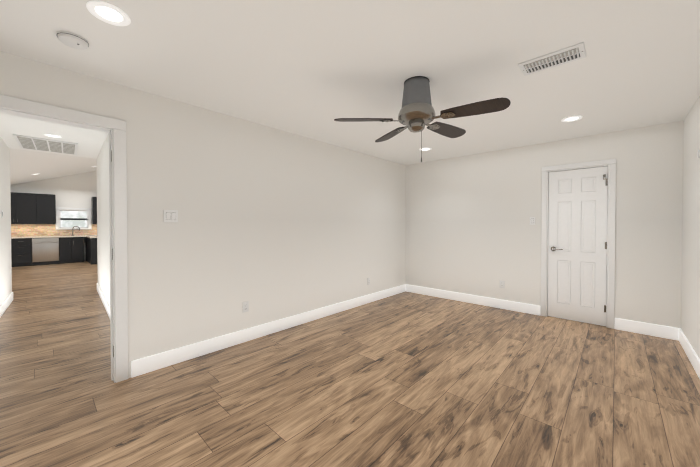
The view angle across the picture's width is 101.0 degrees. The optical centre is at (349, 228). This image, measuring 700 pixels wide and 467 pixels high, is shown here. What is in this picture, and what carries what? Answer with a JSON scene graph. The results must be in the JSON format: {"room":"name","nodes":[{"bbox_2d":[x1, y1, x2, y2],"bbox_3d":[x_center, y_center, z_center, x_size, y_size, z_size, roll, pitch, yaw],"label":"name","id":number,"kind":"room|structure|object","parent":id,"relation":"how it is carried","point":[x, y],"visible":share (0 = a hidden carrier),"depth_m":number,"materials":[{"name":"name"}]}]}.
{"room":"empty bedroom","nodes":[
{"label":"empty bedroom","id":0,"kind":"room"},
{"bbox_2d":[0,137,11,305],"bbox_3d":[-4.269,-0.100,3.284,4.520,2.700,0.348,1,1,43],"label":"wall","id":1,"kind":"structure","parent":0,"point":[5,253],"depth_m":4.49,"materials":[{"name":"beige paint"}]},
{"bbox_2d":[0,292,12,316],"bbox_3d":[-4.255,1.179,3.382,4.417,0.140,0.239,1,1,43],"label":"baseboard","id":2,"kind":"structure","parent":1,"relation":"attached to","point":[6,303],"depth_m":4.40,"materials":[{"name":"white wood"}]},
{"bbox_2d":[10,148,95,185],"bbox_3d":[-7.246,-1.997,8.129,6.720,2.294,6.040,1,1,43],"label":"ceiling","id":3,"kind":"structure","parent":0,"point":[25,165],"depth_m":7.57,"materials":[{"name":"paint"}]},
{"bbox_2d":[10,171,96,260],"bbox_3d":[-4.824,-0.982,5.899,0.120,4.400,5.790,1,1,43],"label":"wall","id":4,"kind":"structure","parent":0,"point":[76,191],"depth_m":5.37,"materials":[{"name":"beige paint"}]},
{"bbox_2d":[11,192,14,223],"bbox_3d":[-10.689,-0.628,8.937,0.340,0.980,0.438,1,1,43],"label":"upper cabinet","id":5,"kind":"object","parent":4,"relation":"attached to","point":[12,193],"depth_m":8.94,"materials":[{"name":"black wood"}]},
{"bbox_2d":[15,192,38,223],"bbox_3d":[-10.392,-0.632,9.259,0.340,0.980,0.438,1,1,43],"label":"upper cabinet","id":6,"kind":"object","parent":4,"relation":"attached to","point":[30,208],"depth_m":9.14,"materials":[{"name":"black wood"}]},
{"bbox_2d":[35,194,54,223],"bbox_3d":[-10.095,-0.636,9.580,0.340,0.980,0.438,1,1,43],"label":"upper cabinet","id":7,"kind":"object","parent":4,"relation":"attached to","point":[44,203],"depth_m":9.46,"materials":[{"name":"black wood"}]},
{"bbox_2d":[11,224,96,236],"bbox_3d":[-9.944,0.051,9.999,0.012,0.401,4.750,1,1,43],"label":"backsplash","id":8,"kind":"structure","parent":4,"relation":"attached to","point":[18,230],"depth_m":9.65,"materials":[{"name":"stone"}]},
{"bbox_2d":[91,197,96,223],"bbox_3d":[-9.177,-0.648,10.574,0.340,0.980,0.407,1,1,43],"label":"upper cabinet","id":9,"kind":"object","parent":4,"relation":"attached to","point":[94,199],"depth_m":10.36,"materials":[{"name":"black wood"}]},
{"bbox_2d":[0,113,107,158],"bbox_3d":[-3.795,-1.395,3.663,4.483,0.120,1.572,1,1,43],"label":"ceiling","id":10,"kind":"structure","parent":0,"point":[90,142],"depth_m":4.07,"materials":[{"name":"paint"}]},
{"bbox_2d":[13,134,77,154],"bbox_3d":[-4.900,-1.339,4.692,1.033,0.016,0.729,1,1,43],"label":"ceiling vent","id":11,"kind":"object","parent":10,"relation":"in","point":[35,143],"visible":1,"depth_m":4.63,"materials":[{"name":"white plastic"}]},
{"bbox_2d":[44,134,61,137],"bbox_3d":[-4.285,-1.336,4.165,0.186,0.010,0.186,1,1,43],"label":"recessed light","id":12,"kind":"object","parent":10,"relation":"in","point":[53,135],"visible":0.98,"depth_m":4.15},
{"bbox_2d":[96,134,109,305],"bbox_3d":[-3.390,-0.111,4.144,4.520,2.700,0.349,1,1,43],"label":"wall","id":13,"kind":"structure","parent":0,"point":[103,240],"depth_m":4.65,"materials":[{"name":"beige paint"}]},
{"bbox_2d":[97,283,109,317],"bbox_3d":[-3.956,1.164,4.640,3.039,0.140,0.169,1,1,43],"label":"baseboard","id":14,"kind":"structure","parent":13,"relation":"attached to","point":[103,299],"depth_m":4.62,"materials":[{"name":"white wood"}]},
{"bbox_2d":[0,51,405,377],"bbox_3d":[-0.854,-0.104,3.591,0.120,2.700,5.810,1,1,43],"label":"wall","id":15,"kind":"structure","parent":0,"point":[272,224],"depth_m":3.04,"materials":[{"name":"beige paint"}]},
{"bbox_2d":[0,94,128,382],"bbox_3d":[-2.248,0.189,2.085,0.156,2.151,1.002,1,1,43],"label":"door frame","id":16,"kind":"structure","parent":15,"relation":"attached to","point":[114,129],"depth_m":2.35,"materials":[{"name":"white wood"}]},
{"bbox_2d":[164,210,177,221],"bbox_3d":[-1.638,-0.113,2.641,0.013,0.115,0.116,1,1,43],"label":"light switch","id":17,"kind":"object","parent":15,"relation":"attached to","point":[170,215],"visible":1,"depth_m":2.64,"materials":[{"name":"white plastic"}]},
{"bbox_2d":[243,301,248,312],"bbox_3d":[-1.151,0.866,3.183,0.009,0.115,0.070,1,1,43],"label":"outlet","id":18,"kind":"object","parent":15,"relation":"attached to","point":[246,306],"visible":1,"depth_m":3.19,"materials":[{"name":"white plastic"}]},
{"bbox_2d":[131,284,406,377],"bbox_3d":[-0.379,1.171,4.018,0.020,0.140,4.320,1,1,43],"label":"baseboard","id":19,"kind":"structure","parent":15,"relation":"attached to","point":[145,365],"depth_m":3.15,"materials":[{"name":"white wood"}]},
{"bbox_2d":[0,261,699,466],"bbox_3d":[-3.957,1.251,5.723,15.230,0.060,7.270,1,1,43],"label":"floor","id":20,"kind":"structure","parent":0,"point":[406,379],"depth_m":2.21,"materials":[{"name":"brown wood"}]},
{"bbox_2d":[11,238,30,266],"bbox_3d":[-10.372,0.742,9.105,0.600,0.876,0.449,1,1,43],"label":"base cabinet","id":21,"kind":"object","parent":20,"relation":"on","point":[20,247],"depth_m":8.91,"materials":[{"name":"black wood"}]},
{"bbox_2d":[11,235,85,238],"bbox_3d":[-10.339,0.284,9.118,0.625,0.039,2.915,1,1,43],"label":"countertop","id":22,"kind":"structure","parent":21,"relation":"on","point":[47,236],"depth_m":9.34,"materials":[{"name":"stone"}]},
{"bbox_2d":[32,238,58,265],"bbox_3d":[-9.986,0.740,9.468,0.635,0.871,0.600,1,1,43],"label":"dishwasher","id":23,"kind":"object","parent":20,"relation":"on","point":[45,251],"visible":0.98,"depth_m":9.28,"materials":[{"name":"silver metal"}]},
{"bbox_2d":[59,237,70,263],"bbox_3d":[-9.708,0.734,9.825,0.599,0.876,0.295,1,1,43],"label":"base cabinet","id":24,"kind":"object","parent":20,"relation":"on","point":[64,242],"depth_m":9.62,"materials":[{"name":"black wood"}]},
{"bbox_2d":[71,237,82,262],"bbox_3d":[-9.506,0.731,10.044,0.599,0.876,0.301,1,1,43],"label":"base cabinet","id":25,"kind":"object","parent":20,"relation":"on","point":[71,249],"depth_m":9.83,"materials":[{"name":"black wood"}]},
{"bbox_2d":[86,236,96,264],"bbox_3d":[-8.766,0.720,10.124,1.577,0.895,0.680,1,1,43],"label":"base cabinet","id":26,"kind":"object","parent":20,"relation":"on","point":[91,250],"visible":0.38,"depth_m":9.48,"materials":[{"name":"wood"}]},
{"bbox_2d":[0,0,699,164],"bbox_3d":[0.490,-1.239,2.336,3.780,0.120,5.810,1,1,43],"label":"ceiling","id":27,"kind":"structure","parent":0,"point":[312,69],"depth_m":2.01,"materials":[{"name":"paint"}]},
{"bbox_2d":[57,31,88,49],"bbox_3d":[-1.710,-1.153,1.782,0.145,0.039,0.145,1,1,43],"label":"smoke detector","id":28,"kind":"object","parent":27,"relation":"attached to","point":[72,40],"visible":1,"depth_m":1.75,"materials":[{"name":"white plastic"}]},
{"bbox_2d":[86,0,130,25],"bbox_3d":[-1.308,-1.165,1.568,0.186,0.010,0.186,1,1,43],"label":"recessed light","id":29,"kind":"object","parent":27,"relation":"in","point":[106,12],"visible":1,"depth_m":1.56,"materials":[{"name":"white plastic"}]},
{"bbox_2d":[334,76,510,161],"bbox_3d":[0.580,-0.859,2.492,1.294,0.642,0.772,0,1,15],"label":"ceiling fan","id":30,"kind":"object","parent":27,"relation":"hanging from","point":[416,113],"visible":1,"depth_m":2.24,"materials":[{"name":"brown wood"}]},
{"bbox_2d":[419,147,431,150],"bbox_3d":[1.142,-1.198,4.369,0.186,0.010,0.186,1,1,43],"label":"recessed light","id":31,"kind":"object","parent":27,"relation":"in","point":[426,149],"visible":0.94,"depth_m":4.36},
{"bbox_2d":[518,42,585,75],"bbox_3d":[1.405,-1.167,2.016,0.370,0.016,0.215,1,1,43],"label":"ceiling vent","id":32,"kind":"object","parent":27,"relation":"in","point":[558,58],"visible":1,"depth_m":1.99,"materials":[{"name":"white plastic"}]},
{"bbox_2d":[561,115,582,121],"bbox_3d":[2.395,-1.183,3.117,0.186,0.010,0.186,1,1,43],"label":"recessed light","id":33,"kind":"object","parent":27,"relation":"in","point":[572,118],"visible":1,"depth_m":3.10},
{"bbox_2d":[405,121,683,328],"bbox_3d":[2.465,-0.114,4.399,3.660,2.700,0.120,1,1,43],"label":"wall","id":34,"kind":"structure","parent":0,"point":[470,230],"depth_m":4.19,"materials":[{"name":"beige paint"}]},
{"bbox_2d":[407,284,540,315],"bbox_3d":[1.901,1.161,4.842,2.192,0.140,0.016,1,1,43],"label":"baseboard","id":35,"kind":"structure","parent":34,"relation":"attached to","point":[486,301],"depth_m":4.66,"materials":[{"name":"white wood"}]},
{"bbox_2d":[500,280,504,287],"bbox_3d":[2.339,0.861,4.436,0.070,0.115,0.009,1,1,43],"label":"outlet","id":36,"kind":"object","parent":34,"relation":"attached to","point":[502,284],"visible":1,"depth_m":4.43,"materials":[{"name":"white plastic"}]},
{"bbox_2d":[530,217,534,224],"bbox_3d":[2.628,-0.111,4.155,0.070,0.115,0.013,1,1,43],"label":"light switch","id":37,"kind":"object","parent":34,"relation":"attached to","point":[532,220],"visible":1,"depth_m":4.15,"materials":[{"name":"white plastic"}]},
{"bbox_2d":[548,166,607,325],"bbox_3d":[3.025,0.226,3.848,0.633,2.018,0.137,1,1,43],"label":"door","id":38,"kind":"structure","parent":34,"relation":"in","point":[577,238],"depth_m":3.82,"materials":[{"name":"white paint"}]},
{"bbox_2d":[541,159,615,328],"bbox_3d":[3.031,0.190,3.867,0.772,2.106,0.138,1,1,43],"label":"door frame","id":39,"kind":"structure","parent":34,"relation":"attached to","point":[611,222],"depth_m":3.63,"materials":[{"name":"white wood"}]},
{"bbox_2d":[615,318,674,339],"bbox_3d":[3.465,1.179,3.398,0.512,0.140,0.016,1,1,43],"label":"baseboard","id":40,"kind":"structure","parent":34,"relation":"attached to","point":[667,332],"depth_m":3.38,"materials":[{"name":"white wood"}]},
{"bbox_2d":[681,96,699,358],"bbox_3d":[1.794,-0.073,1.064,0.120,2.700,5.690,1,1,43],"label":"wall","id":41,"kind":"structure","parent":0,"point":[690,303],"depth_m":2.80,"materials":[{"name":"beige paint"}]},
{"bbox_2d":[675,327,699,378],"bbox_3d":[3.007,1.189,2.496,0.020,0.140,1.962,1,1,43],"label":"baseboard","id":42,"kind":"structure","parent":41,"relation":"attached to","point":[691,354],"depth_m":2.77,"materials":[{"name":"white wood"}]},
{"label":"outside","id":43,"kind":"structure","parent":0,"visible":0},
{"bbox_2d":[56,207,91,228],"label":"kitchen window","id":44,"kind":"structure","parent":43,"point":[73,214],"depth_m":10.32,"materials":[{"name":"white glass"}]}
]}

